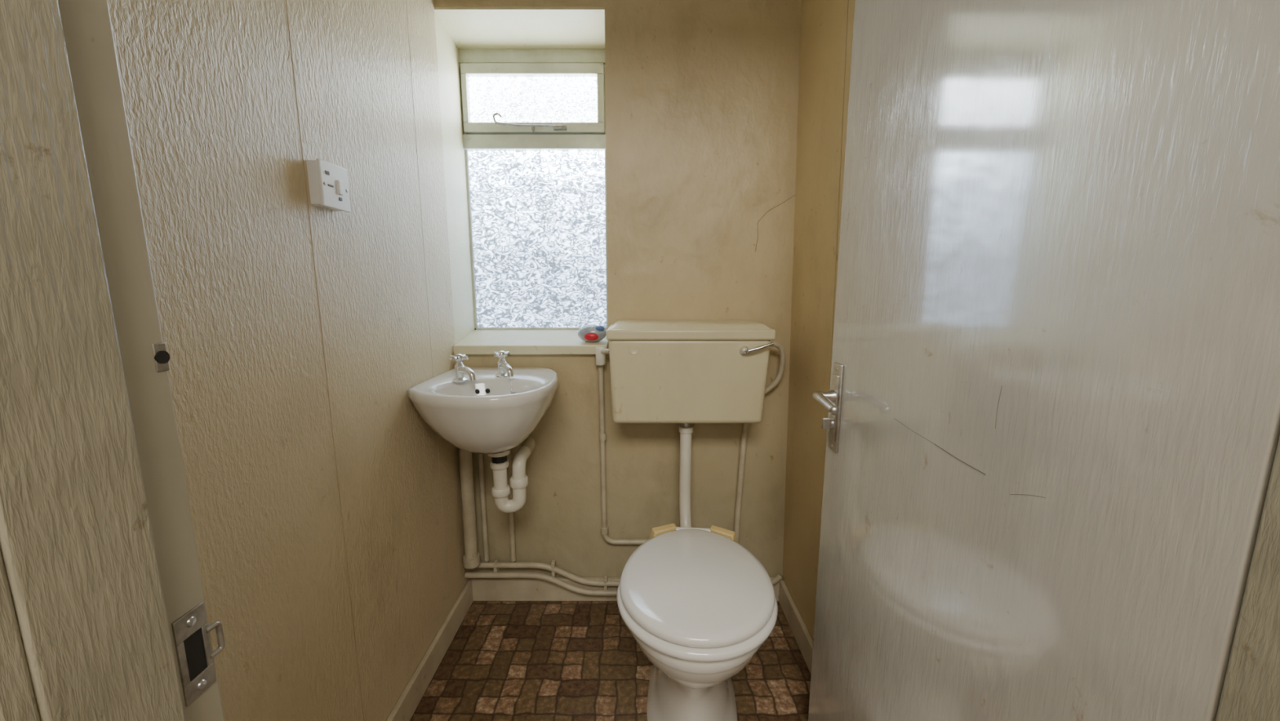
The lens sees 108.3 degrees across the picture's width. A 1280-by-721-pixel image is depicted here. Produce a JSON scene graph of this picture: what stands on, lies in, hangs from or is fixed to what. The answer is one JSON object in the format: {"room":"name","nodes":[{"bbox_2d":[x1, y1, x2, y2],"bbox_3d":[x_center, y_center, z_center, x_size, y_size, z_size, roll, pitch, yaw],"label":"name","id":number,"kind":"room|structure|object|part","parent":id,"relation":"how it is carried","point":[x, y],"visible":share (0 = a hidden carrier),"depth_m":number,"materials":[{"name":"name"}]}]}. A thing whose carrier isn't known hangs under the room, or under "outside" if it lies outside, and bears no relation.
{"room":"bathroom","nodes":[
{"label":"bathroom","id":0,"kind":"room"},
{"bbox_2d":[107,0,469,720],"bbox_3d":[-0.702,-0.202,0.892,0.196,2.320,1.175,0,9,0],"label":"wall","id":1,"kind":"structure","parent":0,"point":[208,88],"depth_m":0.82,"materials":[{"name":"beige paper"}]},
{"bbox_2d":[285,0,364,720],"bbox_3d":[-0.605,-0.245,0.847,0.002,2.220,0.002,0,9,0],"label":"seam","id":2,"kind":"object","parent":1,"relation":"attached to","point":[286,0],"visible":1,"depth_m":0.88,"materials":[{"name":"paper"}]},
{"bbox_2d":[306,158,351,212],"bbox_3d":[-0.591,-0.331,0.881,0.031,0.082,0.081,0,9,0],"label":"light switch","id":3,"kind":"object","parent":1,"relation":"attached to","point":[328,184],"visible":1,"depth_m":0.86,"materials":[{"name":"plastic"}]},
{"bbox_2d":[405,0,449,606],"bbox_3d":[-0.605,-0.316,1.292,0.002,2.220,0.002,0,9,0],"label":"seam","id":4,"kind":"object","parent":1,"relation":"attached to","point":[406,0],"visible":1,"depth_m":1.30,"materials":[{"name":"paint"}]},
{"bbox_2d":[386,580,472,720],"bbox_3d":[-0.597,0.902,1.066,0.014,0.085,1.144,0,9,0],"label":"baseboard","id":5,"kind":"structure","parent":1,"relation":"attached to","point":[407,703],"depth_m":1.31,"materials":[{"name":"paint"}]},
{"bbox_2d":[434,9,474,343],"bbox_3d":[-0.702,-0.569,1.621,0.196,1.007,0.380,0,9,0],"label":"left reveal","id":6,"kind":"object","parent":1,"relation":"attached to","point":[447,52],"visible":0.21,"depth_m":1.53,"materials":[{"name":"paint"}]},
{"bbox_2d":[408,350,557,568],"bbox_3d":[-0.420,0.353,1.353,0.365,0.754,0.433,0,9,0],"label":"washbasin","id":7,"kind":"object","parent":1,"relation":"attached to","point":[491,411],"visible":1,"depth_m":1.29,"materials":[{"name":"white ceramic"}]},
{"bbox_3d":[-0.508,-0.006,1.277,0.011,0.011,0.026,2,9,11],"label":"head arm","id":8,"kind":"part","parent":7,"relation":"part of","materials":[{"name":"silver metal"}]},
{"bbox_3d":[-0.492,-0.007,1.287,0.026,0.011,0.011,2,9,11],"label":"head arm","id":9,"kind":"part","parent":7,"relation":"part of","materials":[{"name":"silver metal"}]},
{"bbox_3d":[-0.477,0.035,1.273,0.076,0.036,0.021,7,12,39],"label":"spout","id":10,"kind":"part","parent":7,"relation":"part of","materials":[{"name":"silver metal"}]},
{"bbox_3d":[-0.420,0.146,1.320,0.365,0.188,0.433,0,9,0],"label":"bowl","id":11,"kind":"part","parent":7,"relation":"part of","materials":[{"name":"white ceramic"}]},
{"bbox_3d":[-0.411,-0.016,1.342,0.011,0.011,0.026,4,10,26],"label":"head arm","id":12,"kind":"part","parent":7,"relation":"part of","materials":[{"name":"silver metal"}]},
{"bbox_3d":[-0.384,0.026,1.331,0.021,0.036,0.076,-6,11,-35],"label":"spout","id":13,"kind":"part","parent":7,"relation":"part of","materials":[{"name":"silver metal"}]},
{"bbox_3d":[-0.393,-0.017,1.348,0.026,0.011,0.011,4,10,26],"label":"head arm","id":14,"kind":"part","parent":7,"relation":"part of","materials":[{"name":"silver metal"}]},
{"bbox_2d":[531,124,534,132],"bbox_3d":[-0.371,-0.806,1.605,0.007,0.019,0.022,0,9,0],"label":"pin","id":15,"kind":"object","parent":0,"point":[532,127],"depth_m":1.60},
{"bbox_2d":[409,600,810,720],"bbox_3d":[0.050,1.081,0.364,2.500,0.050,3.380,0,9,0],"label":"floor","id":16,"kind":"structure","parent":0,"point":[505,660],"depth_m":1.35,"materials":[{"name":"tile"}]},
{"bbox_2d":[617,523,777,720],"bbox_3d":[0.139,0.690,1.224,0.358,0.455,0.671,1,9,5],"label":"toilet","id":17,"kind":"object","parent":16,"relation":"on","point":[699,605],"depth_m":1.00,"materials":[{"name":"ceramic"}]},
{"bbox_2d":[433,0,801,577],"bbox_3d":[-0.050,-0.324,1.660,1.500,2.320,0.380,0,9,0],"label":"wall","id":18,"kind":"structure","parent":0,"point":[702,95],"depth_m":1.47,"materials":[{"name":"beige paint"}]},
{"bbox_2d":[434,7,604,48],"bbox_3d":[-0.372,-1.058,1.504,0.536,0.008,0.297,0,9,0],"label":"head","id":19,"kind":"object","parent":18,"relation":"attached to","point":[469,28],"visible":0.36,"depth_m":1.45},
{"bbox_2d":[453,329,608,354],"bbox_3d":[-0.369,-0.070,1.629,0.526,0.059,0.280,0,9,0],"label":"window sill","id":20,"kind":"structure","parent":18,"relation":"attached to","point":[478,341],"depth_m":1.52,"materials":[{"name":"paint"}]},
{"bbox_2d":[577,324,606,342],"bbox_3d":[-0.160,-0.090,1.537,0.097,0.058,0.065,0,9,0],"label":"air freshener","id":21,"kind":"object","parent":20,"relation":"on","point":[588,333],"visible":1,"depth_m":1.52,"materials":[{"name":"plastic"}]},
{"bbox_2d":[457,48,608,329],"bbox_3d":[-0.370,-0.590,1.688,0.516,0.978,0.080,0,9,0],"label":"window","id":22,"kind":"structure","parent":18,"relation":"in","point":[470,142],"depth_m":1.67,"materials":[{"name":"glass"}]},
{"bbox_2d":[493,112,504,125],"bbox_3d":[-0.488,-0.832,1.594,0.039,0.042,0.007,0,9,0],"label":"hook","id":23,"kind":"object","parent":22,"relation":"attached to","point":[496,113],"depth_m":1.59,"materials":[{"name":"silver metal"}]},
{"bbox_2d":[494,122,552,127],"bbox_3d":[-0.385,-0.815,1.597,0.230,0.017,0.007,0,9,0],"label":"stay bar","id":24,"kind":"object","parent":22,"relation":"attached to","point":[499,123],"visible":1,"depth_m":1.59,"materials":[{"name":"silver metal"}]},
{"bbox_3d":[-0.370,-0.911,1.617,0.492,0.222,0.040,0,9,0],"label":"top sash","id":25,"kind":"part","parent":22,"relation":"part of","materials":[{"name":"white glass"}]},
{"bbox_3d":[-0.371,-0.911,1.627,0.458,0.170,0.006,0,9,0],"label":"upper glass","id":26,"kind":"part","parent":22,"relation":"part of","materials":[{"name":"white glass"}]},
{"bbox_3d":[-0.370,-0.440,1.705,0.492,0.645,0.006,0,9,0],"label":"lower glass","id":27,"kind":"part","parent":22,"relation":"part of","materials":[{"name":"white glass"}]},
{"bbox_2d":[552,124,567,129],"bbox_3d":[-0.277,-0.808,1.604,0.045,0.010,0.022,0,9,0],"label":"bracket","id":28,"kind":"object","parent":22,"relation":"attached to","point":[555,126],"depth_m":1.59,"materials":[{"name":"silver metal"}]},
{"bbox_2d":[464,346,782,595],"bbox_3d":[-0.052,0.386,1.541,1.097,0.864,0.058,0,9,0],"label":"pipe","id":29,"kind":"object","parent":18,"relation":"attached to","point":[601,352],"visible":0.73,"depth_m":1.59,"materials":[{"name":"paint"}]},
{"bbox_2d":[468,577,782,600],"bbox_3d":[-0.051,0.811,1.639,1.107,0.085,0.016,0,9,0],"label":"baseboard","id":30,"kind":"structure","parent":18,"relation":"attached to","point":[483,588],"depth_m":1.63,"materials":[{"name":"paint"}]},
{"bbox_2d":[606,320,785,542],"bbox_3d":[0.183,0.332,1.450,0.557,0.901,0.236,0,9,0],"label":"cistern","id":31,"kind":"object","parent":18,"relation":"attached to","point":[686,373],"visible":0.91,"depth_m":1.34,"materials":[{"name":"beige plastic"}]},
{"bbox_3d":[0.144,0.050,1.430,0.467,0.257,0.184,0,9,0],"label":"tank","id":32,"kind":"part","parent":31,"relation":"part of","materials":[{"name":"plastic"}]},
{"bbox_3d":[0.145,-0.109,1.405,0.464,0.016,0.184,0,9,0],"label":"lid","id":33,"kind":"part","parent":31,"relation":"part of","materials":[{"name":"plastic"}]},
{"bbox_3d":[0.335,-0.036,1.302,0.083,0.032,0.017,1,9,6],"label":"flush lever","id":34,"kind":"part","parent":31,"relation":"part of","materials":[{"name":"silver metal"}]},
{"bbox_2d":[755,195,795,252],"bbox_3d":[0.425,-0.430,1.451,0.121,0.176,0.002,0,9,0],"label":"crack","id":35,"kind":"object","parent":18,"relation":"attached to","point":[793,195],"visible":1,"depth_m":1.45,"materials":[{"name":"brown paint"}]},
{"bbox_2d":[782,0,855,639],"bbox_3d":[0.583,-0.202,0.892,0.234,2.320,1.175,0,9,0],"label":"wall","id":36,"kind":"structure","parent":0,"point":[823,22],"depth_m":1.30,"materials":[{"name":"paint"}]},
{"bbox_2d":[778,580,813,673],"bbox_3d":[0.498,0.903,1.061,0.016,0.085,1.154,0,9,0],"label":"baseboard","id":37,"kind":"structure","parent":36,"relation":"attached to","point":[803,638],"depth_m":1.45,"materials":[{"name":"paint"}]},
{"bbox_2d":[829,0,848,387],"bbox_3d":[0.487,-0.282,1.141,0.046,2.240,0.003,0,9,0],"label":"seam","id":38,"kind":"object","parent":36,"relation":"attached to","point":[847,0],"visible":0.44,"depth_m":1.11,"materials":[{"name":"paper"}]},
{"bbox_3d":[0.000,-0.102,0.262,1.600,2.320,0.100,0,9,0],"label":"wall","id":39,"kind":"structure","parent":0,"visible":0},
{"bbox_2d":[0,547,40,720],"bbox_3d":[-0.366,0.022,0.214,0.088,2.090,0.016,0,9,0],"label":"trim","id":40,"kind":"structure","parent":39,"relation":"attached to","point":[18,702],"depth_m":0.24,"materials":[{"name":"paint"}]},
{"bbox_2d":[0,0,185,720],"bbox_3d":[-0.333,0.045,0.260,0.025,2.030,0.067,0,9,0],"label":"lining","id":41,"kind":"object","parent":39,"relation":"attached to","point":[77,544],"visible":1,"depth_m":0.26,"materials":[{"name":"paint"}]},
{"bbox_2d":[57,0,224,720],"bbox_3d":[-0.339,0.037,0.312,0.012,2.030,0.039,0,9,0],"label":"rebate","id":42,"kind":"object","parent":39,"relation":"attached to","point":[86,25],"visible":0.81,"depth_m":0.30,"materials":[{"name":"paint"}]},
{"bbox_2d":[151,342,169,372],"bbox_3d":[-0.333,-0.002,0.321,0.003,0.020,0.009,0,9,0],"label":"bolt keeper","id":43,"kind":"object","parent":42,"relation":"attached to","point":[162,357],"visible":1,"depth_m":0.32,"materials":[{"name":"metal"}]},
{"bbox_2d":[171,602,225,706],"bbox_3d":[-0.332,0.218,0.350,0.005,0.068,0.033,1,9,5],"label":"strike plate","id":44,"kind":"object","parent":42,"relation":"attached to","point":[190,631],"visible":1,"depth_m":0.34,"materials":[{"name":"metal"}]},
{"bbox_2d":[808,0,1279,720],"bbox_3d":[0.410,0.000,0.661,0.092,1.977,0.700,0,9,-1],"label":"leaf","id":45,"kind":"object","parent":39,"relation":"attached to","point":[1072,207],"depth_m":0.48,"materials":[{"name":"paint"}]},
{"bbox_3d":[0.377,0.083,0.936,0.034,0.026,0.106,0,9,-1],"label":"lever","id":46,"kind":"part","parent":45,"relation":"part of","materials":[{"name":"metal"}]},
{"bbox_3d":[0.390,0.107,0.943,0.062,0.190,0.124,0,9,-1],"label":"handle","id":47,"kind":"part","parent":45,"relation":"part of","materials":[{"name":"silver metal"}]},
{"bbox_3d":[0.417,0.100,0.985,0.006,0.190,0.039,0,9,-1],"label":"plate","id":48,"kind":"part","parent":45,"relation":"part of","materials":[{"name":"metal"}]},
{"bbox_2d":[934,444,985,474],"bbox_3d":[0.427,0.131,0.620,0.001,0.006,0.098,0,9,-1],"label":"scratch","id":49,"kind":"object","parent":45,"relation":"attached to","point":[935,444],"visible":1,"depth_m":0.61},
{"bbox_2d":[995,385,1002,428],"bbox_3d":[0.428,0.056,0.552,0.001,0.053,0.003,0,9,0],"label":"scratch","id":50,"kind":"object","parent":45,"relation":"attached to","point":[1002,385],"visible":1,"depth_m":0.55},
{"bbox_2d":[1215,435,1279,720],"bbox_3d":[0.441,0.044,0.268,0.022,2.030,0.084,0,9,0],"label":"lining","id":51,"kind":"object","parent":39,"relation":"attached to","point":[1251,691],"visible":1,"depth_m":0.32,"materials":[{"name":"paint"}]}
]}

